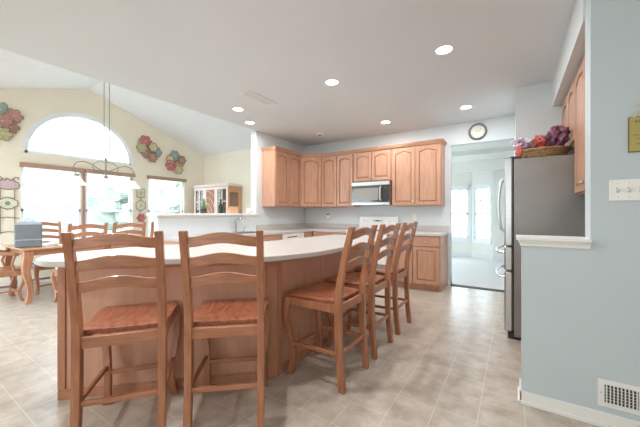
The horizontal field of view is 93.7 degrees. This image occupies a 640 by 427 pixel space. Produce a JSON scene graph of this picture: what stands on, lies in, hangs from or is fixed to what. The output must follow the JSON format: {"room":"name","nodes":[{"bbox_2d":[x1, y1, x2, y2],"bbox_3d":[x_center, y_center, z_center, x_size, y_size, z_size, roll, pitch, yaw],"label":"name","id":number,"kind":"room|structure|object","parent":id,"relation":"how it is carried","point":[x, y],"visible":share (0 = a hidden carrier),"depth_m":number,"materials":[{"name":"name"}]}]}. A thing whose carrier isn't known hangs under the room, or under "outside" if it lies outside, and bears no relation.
{"room":"kitchen","nodes":[
{"label":"kitchen","id":0,"kind":"room"},
{"bbox_2d":[0,88,203,282],"bbox_3d":[-4.636,-0.631,5.941,0.140,3.701,5.520,0,0,33],"label":"wall","id":1,"kind":"structure","parent":0,"point":[34,104],"depth_m":5.84,"materials":[{"name":"beige paint"}]},
{"bbox_2d":[0,176,19,233],"bbox_3d":[-5.168,-0.138,4.963,0.018,0.957,0.305,0,0,33],"label":"wall plaque","id":2,"kind":"object","parent":1,"relation":"attached to","point":[7,203],"visible":0.98,"depth_m":4.97,"materials":[{"name":"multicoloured metal"}]},
{"bbox_2d":[0,102,23,140],"bbox_3d":[-5.200,-1.504,4.880,0.061,0.629,0.554,0,0,33],"label":"wall art","id":3,"kind":"object","parent":1,"relation":"attached to","point":[9,118],"visible":1,"depth_m":4.95,"materials":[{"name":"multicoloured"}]},
{"bbox_2d":[0,276,56,286],"bbox_3d":[-3.306,1.175,5.080,3.030,0.090,5.320,0,0,33],"label":"baseboard","id":4,"kind":"structure","parent":1,"relation":"attached to","point":[43,280],"depth_m":5.08,"materials":[{"name":"white paint"}]},
{"bbox_2d":[21,167,80,238],"bbox_3d":[-4.884,-0.075,5.485,0.120,1.530,0.905,0,0,33],"label":"window","id":5,"kind":"structure","parent":1,"relation":"in","point":[22,168],"depth_m":5.42,"materials":[{"name":"white plastic"}]},
{"bbox_2d":[19,162,84,238],"bbox_3d":[-4.826,-0.120,5.448,0.073,1.500,0.901,0,0,33],"label":"window blind","id":6,"kind":"object","parent":5,"relation":"attached to","point":[21,164],"visible":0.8,"depth_m":5.42,"materials":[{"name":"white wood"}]},
{"bbox_2d":[21,112,133,165],"bbox_3d":[-4.640,-1.500,5.884,0.116,0.900,1.800,0,0,33],"label":"window","id":7,"kind":"structure","parent":1,"relation":"in","point":[24,146],"depth_m":5.77,"materials":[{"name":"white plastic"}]},
{"bbox_2d":[81,173,84,237],"bbox_3d":[-4.647,-0.085,5.877,0.112,1.510,0.050,0,0,33],"label":"trim","id":8,"kind":"structure","parent":1,"relation":"attached to","point":[82,174],"depth_m":5.84,"materials":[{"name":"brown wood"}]},
{"bbox_2d":[85,173,131,237],"bbox_3d":[-4.387,-0.075,6.253,0.120,1.530,0.905,0,0,33],"label":"window","id":9,"kind":"structure","parent":1,"relation":"in","point":[129,210],"depth_m":6.28,"materials":[{"name":"white plastic"}]},
{"bbox_2d":[84,169,134,236],"bbox_3d":[-4.327,-0.120,6.220,0.073,1.500,0.911,0,0,33],"label":"window blind","id":10,"kind":"object","parent":9,"relation":"attached to","point":[92,171],"visible":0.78,"depth_m":6.21,"materials":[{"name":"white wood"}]},
{"bbox_2d":[136,189,145,221],"bbox_3d":[-4.017,-0.194,6.731,0.038,0.772,0.213,0,0,33],"label":"wall plaque","id":11,"kind":"object","parent":1,"relation":"attached to","point":[140,205],"visible":0.99,"depth_m":6.73,"materials":[{"name":"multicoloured metal"}]},
{"bbox_2d":[137,214,144,221],"bbox_3d":[-4.014,0.100,6.730,0.024,0.173,0.190,0,0,33],"label":"flower","id":12,"kind":"object","parent":11,"relation":"on","point":[141,217],"depth_m":6.73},
{"bbox_2d":[136,135,161,162],"bbox_3d":[-3.911,-1.471,6.872,0.061,0.592,0.585,0,0,33],"label":"wall art","id":13,"kind":"object","parent":1,"relation":"attached to","point":[144,143],"visible":1,"depth_m":6.85,"materials":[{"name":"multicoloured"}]},
{"bbox_2d":[148,179,182,235],"bbox_3d":[-3.727,-0.075,7.273,0.120,1.530,0.935,0,0,33],"label":"window","id":14,"kind":"structure","parent":1,"relation":"in","point":[181,190],"depth_m":7.36,"materials":[{"name":"glass"},{"name":"wood"}]},
{"bbox_2d":[147,175,186,220],"bbox_3d":[-3.670,-0.120,7.236,0.073,1.500,0.951,0,0,33],"label":"window blind","id":15,"kind":"object","parent":14,"relation":"attached to","point":[148,176],"visible":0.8,"depth_m":7.25,"materials":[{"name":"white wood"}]},
{"bbox_2d":[165,150,185,173],"bbox_3d":[-3.566,-1.262,7.405,0.061,0.569,0.542,0,0,33],"label":"wall art","id":16,"kind":"object","parent":1,"relation":"attached to","point":[171,164],"visible":1,"depth_m":7.40,"materials":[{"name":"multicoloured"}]},
{"bbox_2d":[0,48,255,155],"bbox_3d":[-3.314,-2.054,5.086,3.210,0.987,5.320,0,0,33],"label":"vault","id":17,"kind":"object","parent":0,"point":[205,134],"visible":0.36,"depth_m":6.11,"materials":[{"name":"white paint"}]},
{"bbox_2d":[65,84,140,188],"bbox_3d":[-3.700,-1.439,5.180,0.290,1.949,1.120,0,0,33],"label":"chandelier","id":18,"kind":"object","parent":17,"relation":"hanging from","point":[75,180],"visible":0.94,"depth_m":5.17,"materials":[{"name":"white glass"}]},
{"bbox_2d":[204,148,250,212],"bbox_3d":[-1.870,-0.210,7.391,3.210,2.860,0.120,0,0,33],"label":"wall","id":19,"kind":"structure","parent":0,"point":[234,167],"depth_m":7.51,"materials":[{"name":"beige paint"}]},
{"bbox_2d":[154,131,304,236],"bbox_3d":[-1.249,-0.140,5.405,0.130,2.720,3.420,0,0,33],"label":"wall","id":20,"kind":"structure","parent":0,"point":[266,215],"depth_m":5.46,"materials":[{"name":"white paint"}]},
{"bbox_2d":[146,213,257,217],"bbox_3d":[-1.712,0.026,4.699,0.260,0.057,1.830,0,0,33],"label":"trim ledge","id":21,"kind":"object","parent":20,"relation":"on","point":[154,215],"visible":0.99,"depth_m":4.40,"materials":[{"name":"white paint"}]},
{"bbox_2d":[199,199,207,212],"bbox_3d":[-1.784,-0.124,4.581,0.147,0.243,0.161,0,0,-12],"label":"potted plant","id":22,"kind":"object","parent":21,"relation":"on","point":[203,210],"visible":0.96,"depth_m":4.56,"materials":[{"name":"green plant"}]},
{"bbox_2d":[218,199,222,212],"bbox_3d":[-1.603,-0.115,4.849,0.076,0.225,0.076,0,0,33],"label":"glass bottle","id":23,"kind":"object","parent":21,"relation":"on","point":[220,207],"visible":0.87,"depth_m":4.82,"materials":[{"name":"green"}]},
{"bbox_2d":[226,207,237,212],"bbox_3d":[-1.473,-0.055,5.050,0.106,0.105,0.166,0,0,33],"label":"wooden box","id":24,"kind":"object","parent":21,"relation":"on","point":[229,209],"visible":0.8,"depth_m":5.00,"materials":[{"name":"brown wood"}]},
{"bbox_2d":[261,146,301,206],"bbox_3d":[-0.719,-0.666,5.767,0.364,1.072,0.806,0,0,33],"label":"upper cabinet","id":25,"kind":"object","parent":20,"relation":"attached to","point":[281,167],"visible":1,"depth_m":5.54,"materials":[{"name":"brown wood"}]},
{"bbox_2d":[0,0,575,145],"bbox_3d":[0.302,-1.550,1.037,7.220,0.100,9.070,0,0,33],"label":"ceiling","id":26,"kind":"structure","parent":0,"point":[195,55],"depth_m":2.79,"materials":[{"name":"white paint"}]},
{"bbox_2d":[232,107,243,111],"bbox_3d":[-1.177,-1.496,4.306,0.176,0.007,0.176,0,0,33],"label":"recessed light","id":27,"kind":"object","parent":26,"relation":"in","point":[239,109],"visible":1,"depth_m":4.31,"materials":[{"name":"white paint"}]},
{"bbox_2d":[238,90,277,106],"bbox_3d":[-0.794,-1.495,3.908,0.180,0.010,0.540,0,0,33],"label":"ceiling vent","id":28,"kind":"object","parent":26,"relation":"in","point":[249,94],"visible":1,"depth_m":3.89,"materials":[{"name":"white metal"}]},
{"bbox_2d":[324,79,339,85],"bbox_3d":[0.137,-1.496,3.422,0.176,0.007,0.176,0,0,33],"label":"recessed light","id":29,"kind":"object","parent":26,"relation":"in","point":[330,82],"visible":1,"depth_m":3.42,"materials":[{"name":"white paint"}]},
{"bbox_2d":[380,120,390,123],"bbox_3d":[1.074,-1.496,4.918,0.176,0.007,0.176,0,0,33],"label":"recessed light","id":30,"kind":"object","parent":26,"relation":"in","point":[385,121],"visible":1,"depth_m":4.93,"materials":[{"name":"white paint"}]},
{"bbox_2d":[434,44,454,54],"bbox_3d":[1.134,-1.496,2.744,0.176,0.007,0.176,0,0,33],"label":"recessed light","id":31,"kind":"object","parent":26,"relation":"in","point":[445,49],"visible":1,"depth_m":2.73,"materials":[{"name":"white paint"}]},
{"bbox_2d":[459,105,472,109],"bbox_3d":[2.056,-1.496,4.226,0.176,0.007,0.176,0,0,33],"label":"recessed light","id":32,"kind":"object","parent":26,"relation":"in","point":[464,107],"visible":1,"depth_m":4.23,"materials":[{"name":"white paint"}]},
{"bbox_2d":[0,280,598,426],"bbox_3d":[-1.075,1.270,1.928,10.500,0.100,9.070,0,0,33],"label":"floor","id":33,"kind":"structure","parent":0,"point":[456,364],"depth_m":2.19,"materials":[{"name":"tile"}]},
{"bbox_2d":[0,250,24,300],"bbox_3d":[-4.489,0.675,4.107,0.570,1.090,0.591,0,0,33],"label":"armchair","id":34,"kind":"object","parent":33,"relation":"on","point":[5,271],"visible":0.92,"depth_m":4.17,"materials":[{"name":"brown wood"}]},
{"bbox_2d":[31,221,61,294],"bbox_3d":[-4.343,0.675,4.811,0.591,1.090,0.485,0,0,33],"label":"dining chair","id":35,"kind":"object","parent":33,"relation":"on","point":[36,268],"visible":0.28,"depth_m":4.89,"materials":[{"name":"brown wood"}]},
{"bbox_2d":[2,236,149,304],"bbox_3d":[-3.776,0.844,5.081,0.980,0.752,2.070,0,0,33],"label":"dining table","id":36,"kind":"object","parent":33,"relation":"on","point":[27,254],"visible":0.31,"depth_m":4.10,"materials":[{"name":"brown wood"}]},
{"bbox_2d":[14,218,42,247],"bbox_3d":[-4.131,0.264,4.256,0.288,0.408,0.188,0,0,-43],"label":"storage box","id":37,"kind":"object","parent":36,"relation":"on","point":[26,233],"visible":1,"depth_m":4.19,"materials":[{"name":"grey plastic"}]},
{"bbox_2d":[51,223,107,301],"bbox_3d":[-3.342,0.675,4.187,0.591,1.090,0.485,0,0,33],"label":"dining chair","id":38,"kind":"object","parent":33,"relation":"on","point":[70,227],"visible":0.27,"depth_m":4.10,"materials":[{"name":"brown wood"}]},
{"bbox_2d":[61,231,180,426],"bbox_3d":[-1.104,0.655,1.752,0.465,1.130,0.591,0,0,-18],"label":"counter stool","id":39,"kind":"object","parent":33,"relation":"on","point":[162,314],"visible":1,"depth_m":1.57,"materials":[{"name":"brown wood"}]},
{"bbox_2d":[111,222,145,248],"bbox_3d":[-3.060,0.675,4.623,0.591,1.090,0.485,0,0,33],"label":"dining chair","id":40,"kind":"object","parent":33,"relation":"on","point":[115,226],"visible":0.23,"depth_m":4.45,"materials":[{"name":"brown wood"}]},
{"bbox_2d":[150,222,153,236],"bbox_3d":[-2.766,0.675,5.077,0.591,1.090,0.485,0,0,33],"label":"dining chair","id":41,"kind":"object","parent":33,"relation":"on","point":[152,223],"visible":0.04,"depth_m":4.75,"materials":[{"name":"brown wood"}]},
{"bbox_2d":[164,241,178,244],"bbox_3d":[-1.685,0.786,4.014,0.646,0.868,0.590,0,0,33],"label":"base cabinet","id":42,"kind":"object","parent":33,"relation":"on","point":[165,242],"visible":0.02,"depth_m":3.81,"materials":[{"name":"brown wood"}]},
{"bbox_2d":[164,223,358,241],"bbox_3d":[-0.656,0.280,4.949,1.358,0.140,3.298,0,0,33],"label":"countertop","id":43,"kind":"structure","parent":42,"relation":"on","point":[272,229],"depth_m":5.81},
{"bbox_2d":[233,217,242,231],"bbox_3d":[-1.329,0.184,4.939,0.195,0.252,0.117,0,0,33],"label":"faucet","id":44,"kind":"object","parent":43,"relation":"on","point":[237,218],"visible":0.92,"depth_m":4.93,"materials":[{"name":"silver metal"}]},
{"bbox_2d":[229,231,265,233],"bbox_3d":[-1.236,0.325,4.718,0.430,0.046,0.770,0,0,33],"label":"sink","id":45,"kind":"object","parent":43,"relation":"in","point":[243,232],"visible":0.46,"depth_m":4.98,"materials":[{"name":"silver metal"}]},
{"bbox_2d":[57,244,374,399],"bbox_3d":[-0.608,0.778,2.950,1.254,0.884,2.868,0,0,33],"label":"kitchen island","id":46,"kind":"object","parent":33,"relation":"on","point":[280,277],"visible":0.41,"depth_m":2.13,"materials":[{"name":"brown wood"}]},
{"bbox_2d":[35,234,385,266],"bbox_3d":[-0.443,0.315,2.840,3.311,0.040,1.328,0,0,-39],"label":"island countertop","id":47,"kind":"structure","parent":46,"relation":"on","point":[297,248],"depth_m":2.39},
{"bbox_2d":[193,183,241,212],"bbox_3d":[-2.572,0.255,7.485,1.330,1.930,0.445,0,0,33],"label":"tall cabinet","id":48,"kind":"object","parent":33,"relation":"on","point":[230,193],"visible":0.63,"depth_m":7.35,"materials":[{"name":"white wood"}]},
{"bbox_2d":[178,230,269,426],"bbox_3d":[-0.553,0.655,1.851,0.465,1.130,0.591,0,0,-8],"label":"counter stool","id":49,"kind":"object","parent":33,"relation":"on","point":[248,310],"visible":1,"depth_m":1.65,"materials":[{"name":"brown wood"}]},
{"bbox_2d":[264,234,281,240],"bbox_3d":[-1.203,0.786,4.759,0.646,0.868,1.165,0,0,33],"label":"base cabinet","id":50,"kind":"object","parent":33,"relation":"on","point":[268,237],"visible":0.05,"depth_m":4.90,"materials":[{"name":"brown wood"}]},
{"bbox_2d":[281,232,303,239],"bbox_3d":[-0.717,0.787,5.523,0.627,0.866,0.618,0,0,33],"label":"dishwasher","id":51,"kind":"object","parent":33,"relation":"on","point":[291,235],"visible":0.19,"depth_m":5.33,"materials":[{"name":"white metal"}]},
{"bbox_2d":[303,232,311,237],"bbox_3d":[-0.463,0.786,5.903,0.646,0.868,0.270,0,0,33],"label":"base cabinet","id":52,"kind":"object","parent":33,"relation":"on","point":[306,234],"visible":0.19,"depth_m":5.72,"materials":[{"name":"brown wood"}]},
{"bbox_2d":[313,232,345,236],"bbox_3d":[0.322,0.786,5.896,0.735,0.868,0.646,0,0,33],"label":"base cabinet","id":53,"kind":"object","parent":33,"relation":"on","point":[314,233],"visible":0.07,"depth_m":5.70,"materials":[{"name":"brown wood"}]},
{"bbox_2d":[283,225,377,394],"bbox_3d":[0.088,0.655,2.319,0.591,1.130,0.465,0,0,33],"label":"counter stool","id":54,"kind":"object","parent":33,"relation":"on","point":[318,296],"visible":1,"depth_m":2.23,"materials":[{"name":"brown wood"}]},
{"bbox_2d":[324,223,400,359],"bbox_3d":[0.395,0.655,2.793,0.591,1.130,0.465,0,0,33],"label":"counter stool","id":55,"kind":"object","parent":33,"relation":"on","point":[352,279],"visible":0.84,"depth_m":2.69,"materials":[{"name":"brown wood"}]},
{"bbox_2d":[346,217,398,264],"bbox_3d":[0.943,0.631,5.449,0.768,1.139,0.696,0,0,33],"label":"stove","id":56,"kind":"object","parent":33,"relation":"on","point":[368,222],"visible":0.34,"depth_m":5.62,"materials":[{"name":"white metal"}]},
{"bbox_2d":[377,245,385,264],"bbox_3d":[0.790,0.740,5.212,0.748,0.520,0.030,0,0,33],"label":"oven","id":57,"kind":"object","parent":56,"relation":"in","point":[382,261],"depth_m":5.03,"materials":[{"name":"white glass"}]},
{"bbox_2d":[354,222,417,334],"bbox_3d":[0.724,0.655,3.301,0.591,1.130,0.465,0,0,33],"label":"counter stool","id":58,"kind":"object","parent":33,"relation":"on","point":[398,272],"visible":0.78,"depth_m":3.14,"materials":[{"name":"brown wood"}]},
{"bbox_2d":[388,234,447,291],"bbox_3d":[1.642,0.786,5.042,0.830,0.868,0.646,0,0,33],"label":"base cabinet","id":59,"kind":"object","parent":33,"relation":"on","point":[428,267],"visible":0.66,"depth_m":4.72,"materials":[{"name":"brown wood"}]},
{"bbox_2d":[387,225,448,236],"bbox_3d":[1.652,0.280,5.046,0.848,0.140,0.628,0,0,33],"label":"countertop","id":60,"kind":"structure","parent":59,"relation":"on","point":[421,230],"depth_m":5.12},
{"bbox_2d":[496,154,584,339],"bbox_3d":[2.359,0.333,3.067,0.971,1.775,0.823,0,0,33],"label":"refrigerator","id":61,"kind":"object","parent":33,"relation":"on","point":[540,198],"visible":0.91,"depth_m":2.83,"materials":[{"name":"grey metal"}]},
{"bbox_2d":[515,145,522,156],"bbox_3d":[1.927,-0.599,2.905,0.062,0.130,0.058,0,0,33],"label":"flower","id":62,"kind":"object","parent":61,"relation":"on","point":[519,151],"visible":0.98,"depth_m":2.89,"materials":[{"name":"plant"}]},
{"bbox_2d":[521,146,572,158],"bbox_3d":[2.185,-0.577,2.946,0.459,0.103,0.334,0,0,33],"label":"wicker basket","id":63,"kind":"object","parent":61,"relation":"on","point":[548,150],"visible":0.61,"depth_m":2.82,"materials":[{"name":"brown wicker"}]},
{"bbox_2d":[510,137,532,149],"bbox_3d":[2.023,-0.687,2.989,0.169,0.143,0.186,0,0,-11],"label":"flowers","id":64,"kind":"object","parent":63,"relation":"in","point":[526,143],"visible":0.8,"depth_m":2.94,"materials":[{"name":"purple plant"}]},
{"bbox_2d":[532,135,547,147],"bbox_3d":[2.191,-0.705,2.994,0.138,0.178,0.177,0,0,23],"label":"flower","id":65,"kind":"object","parent":63,"relation":"in","point":[538,141],"visible":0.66,"depth_m":2.95,"materials":[{"name":"red plant"}]},
{"bbox_2d":[545,125,569,145],"bbox_3d":[2.290,-0.730,2.888,0.158,0.244,0.206,0,0,-19],"label":"flower","id":66,"kind":"object","parent":63,"relation":"in","point":[557,135],"visible":0.92,"depth_m":2.84,"materials":[{"name":"purple plant"}]},
{"bbox_2d":[305,115,514,283],"bbox_3d":[2.733,-0.140,4.795,7.220,2.720,0.120,0,0,33],"label":"wall","id":67,"kind":"structure","parent":0,"point":[500,128],"depth_m":5.33,"materials":[{"name":"white paint"}]},
{"bbox_2d":[256,223,358,230],"bbox_3d":[-0.173,0.260,5.696,1.358,0.100,1.518,0,0,33],"label":"backsplash","id":68,"kind":"structure","parent":67,"relation":"attached to","point":[294,225],"depth_m":6.19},
{"bbox_2d":[299,153,321,207],"bbox_3d":[-0.223,-0.666,6.256,0.665,1.072,0.632,0,0,33],"label":"upper cabinet","id":69,"kind":"object","parent":67,"relation":"attached to","point":[311,164],"visible":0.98,"depth_m":6.05,"materials":[{"name":"brown wood"}]},
{"bbox_2d":[321,150,360,206],"bbox_3d":[0.404,-0.666,6.011,0.725,1.072,0.364,0,0,33],"label":"upper cabinet","id":70,"kind":"object","parent":67,"relation":"attached to","point":[337,167],"visible":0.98,"depth_m":5.88,"materials":[{"name":"brown wood"}]},
{"bbox_2d":[352,145,391,182],"bbox_3d":[1.023,-0.896,5.610,0.745,0.612,0.364,0,0,33],"label":"upper cabinet","id":71,"kind":"object","parent":67,"relation":"attached to","point":[371,164],"visible":0.91,"depth_m":5.47,"materials":[{"name":"brown wood"}]},
{"bbox_2d":[352,181,391,205],"bbox_3d":[0.996,-0.365,5.568,0.735,0.420,0.458,0,0,33],"label":"microwave","id":72,"kind":"object","parent":71,"relation":"attached to","point":[375,192],"visible":0.98,"depth_m":5.39,"materials":[{"name":"metal"}]},
{"bbox_2d":[391,138,446,205],"bbox_3d":[1.699,-0.666,5.173,0.861,1.072,0.364,0,0,33],"label":"upper cabinet","id":73,"kind":"object","parent":67,"relation":"attached to","point":[418,168],"visible":1,"depth_m":5.03,"materials":[{"name":"brown wood"}]},
{"bbox_2d":[399,225,448,231],"bbox_3d":[1.817,0.260,5.302,0.848,0.100,0.018,0,0,33],"label":"backsplash","id":74,"kind":"structure","parent":67,"relation":"attached to","point":[419,227],"depth_m":5.22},
{"bbox_2d":[468,123,486,139],"bbox_3d":[2.536,-1.320,4.828,0.270,0.270,0.035,0,0,33],"label":"wall clock","id":75,"kind":"object","parent":67,"relation":"attached to","point":[477,131],"visible":1,"depth_m":4.82,"materials":[{"name":"grey plastic"}]},
{"bbox_2d":[451,284,503,291],"bbox_3d":[2.615,1.217,4.871,0.900,0.006,0.140,0,0,33],"label":"trim","id":76,"kind":"structure","parent":67,"relation":"attached to","point":[456,285],"depth_m":4.86,"materials":[{"name":"grey"}]},
{"bbox_2d":[452,170,504,259],"bbox_3d":[4.411,-0.080,8.184,5.330,2.600,0.356,0,0,39],"label":"wall","id":77,"kind":"structure","parent":0,"point":[494,177],"depth_m":7.97,"materials":[{"name":"white paint"}]},
{"bbox_2d":[452,185,470,241],"bbox_3d":[3.896,0.010,8.646,0.830,1.600,0.110,0,0,33],"label":"window","id":78,"kind":"structure","parent":77,"relation":"in","point":[466,187],"depth_m":8.47,"materials":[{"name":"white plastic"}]},
{"bbox_2d":[452,251,503,260],"bbox_3d":[4.079,1.155,8.363,4.564,0.130,0.252,0,0,39],"label":"baseboard","id":79,"kind":"structure","parent":77,"relation":"attached to","point":[454,253],"depth_m":8.21,"materials":[{"name":"white paint"}]},
{"bbox_2d":[472,183,491,243],"bbox_3d":[4.409,0.010,8.153,0.110,1.600,0.570,0,0,-28],"label":"window","id":80,"kind":"structure","parent":77,"relation":"in","point":[475,188],"depth_m":8.16,"materials":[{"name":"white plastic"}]},
{"bbox_2d":[452,256,504,289],"bbox_3d":[3.572,1.270,6.902,5.300,0.100,4.330,0,0,33],"label":"floor","id":81,"kind":"structure","parent":0,"point":[468,271],"depth_m":6.20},
{"bbox_2d":[452,140,513,172],"bbox_3d":[3.572,-1.295,6.902,5.500,0.370,4.330,0,0,33],"label":"ceiling","id":82,"kind":"structure","parent":0,"point":[491,155],"depth_m":7.26,"materials":[{"name":"white paint"}]},
{"bbox_2d":[515,81,561,155],"bbox_3d":[3.048,-0.140,3.822,0.934,2.720,1.170,0,0,33],"label":"wall","id":83,"kind":"structure","parent":0,"point":[535,114],"depth_m":3.48,"materials":[{"name":"white paint"}]},
{"bbox_2d":[552,0,584,106],"bbox_3d":[2.349,-1.355,2.512,0.485,0.290,1.790,0,0,33],"label":"soffit","id":84,"kind":"structure","parent":0,"point":[572,54],"depth_m":2.44,"materials":[{"name":"white paint"}]},
{"bbox_2d":[521,0,639,421],"bbox_3d":[2.712,-0.140,1.116,3.258,2.720,0.160,0,0,33],"label":"wall","id":85,"kind":"structure","parent":0,"point":[580,308],"depth_m":1.73,"materials":[{"name":"blue paint"}]},
{"bbox_2d":[516,235,592,248],"bbox_3d":[1.474,0.178,1.917,0.368,0.060,0.230,0,0,33],"label":"sill","id":86,"kind":"structure","parent":85,"relation":"attached to","point":[576,242],"depth_m":1.84,"materials":[{"name":"white paint"}]},
{"bbox_2d":[518,378,639,426],"bbox_3d":[2.700,1.179,1.117,3.280,0.082,0.192,0,0,33],"label":"baseboard","id":87,"kind":"structure","parent":85,"relation":"attached to","point":[580,413],"depth_m":1.78,"materials":[{"name":"white paint"}]},
{"bbox_2d":[598,378,639,415],"bbox_3d":[1.751,1.028,1.634,0.356,0.156,0.012,0,0,33],"label":"air vent","id":88,"kind":"object","parent":85,"relation":"in","point":[623,397],"visible":1,"depth_m":1.68,"materials":[{"name":"white metal"}]},
{"bbox_2d":[609,179,639,200],"bbox_3d":[1.687,-0.130,1.667,0.119,0.119,0.026,0,0,33],"label":"switch plate","id":89,"kind":"object","parent":85,"relation":"attached to","point":[620,189],"visible":1,"depth_m":1.66,"materials":[{"name":"white plastic"}]},
{"bbox_2d":[628,103,639,152],"bbox_3d":[1.771,-0.476,1.614,0.158,0.276,0.024,0,0,33],"label":"sign","id":90,"kind":"object","parent":85,"relation":"attached to","point":[633,122],"visible":1,"depth_m":1.64,"materials":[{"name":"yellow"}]},
{"label":"outside","id":91,"kind":"structure","parent":0,"visible":0},
{"bbox_2d":[452,227,488,237],"bbox_3d":[-3.581,1.770,8.272,75.000,0.100,70.000,0,0,33],"label":"lawn","id":92,"kind":"structure","parent":91,"point":[455,231],"depth_m":27.16,"materials":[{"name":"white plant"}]},
{"bbox_2d":[24,120,153,241],"bbox_3d":[-16.183,-2.080,19.998,7.700,7.600,9.800,0,0,33],"label":"neighbor house","id":93,"kind":"structure","parent":92,"relation":"on","point":[82,138],"depth_m":16.47,"materials":[{"name":"white"}]},
{"bbox_2d":[87,149,179,230],"bbox_3d":[-8.388,-0.534,13.717,3.630,4.519,3.329,0,0,-10],"label":"tree","id":94,"kind":"object","parent":92,"relation":"on","point":[160,200],"visible":0.48,"depth_m":12.66,"materials":[{"name":"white plant"}]},
{"bbox_2d":[170,182,179,212],"bbox_3d":[-7.287,-0.676,17.355,3.816,4.803,3.532,0,0,20],"label":"tree","id":95,"kind":"object","parent":92,"relation":"on","point":[177,185],"visible":0.02,"depth_m":15.72,"materials":[{"name":"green plant"}]},
{"bbox_3d":[2.594,-0.140,2.353,0.100,2.720,1.790,0,0,33],"label":"wall","id":96,"kind":"structure","parent":0,"visible":0},
{"bbox_2d":[562,81,573,154],"bbox_3d":[2.624,-0.922,2.894,0.428,0.565,0.840,0,0,33],"label":"upper cabinet","id":97,"kind":"object","parent":96,"relation":"attached to","point":[568,105],"visible":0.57,"depth_m":2.88,"materials":[{"name":"brown wood"}]},
{"bbox_2d":[574,56,584,194],"bbox_3d":[2.143,-0.682,2.151,0.428,1.045,0.920,0,0,33],"label":"upper cabinet","id":98,"kind":"object","parent":96,"relation":"attached to","point":[579,80],"visible":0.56,"depth_m":2.44,"materials":[{"name":"brown wood"}]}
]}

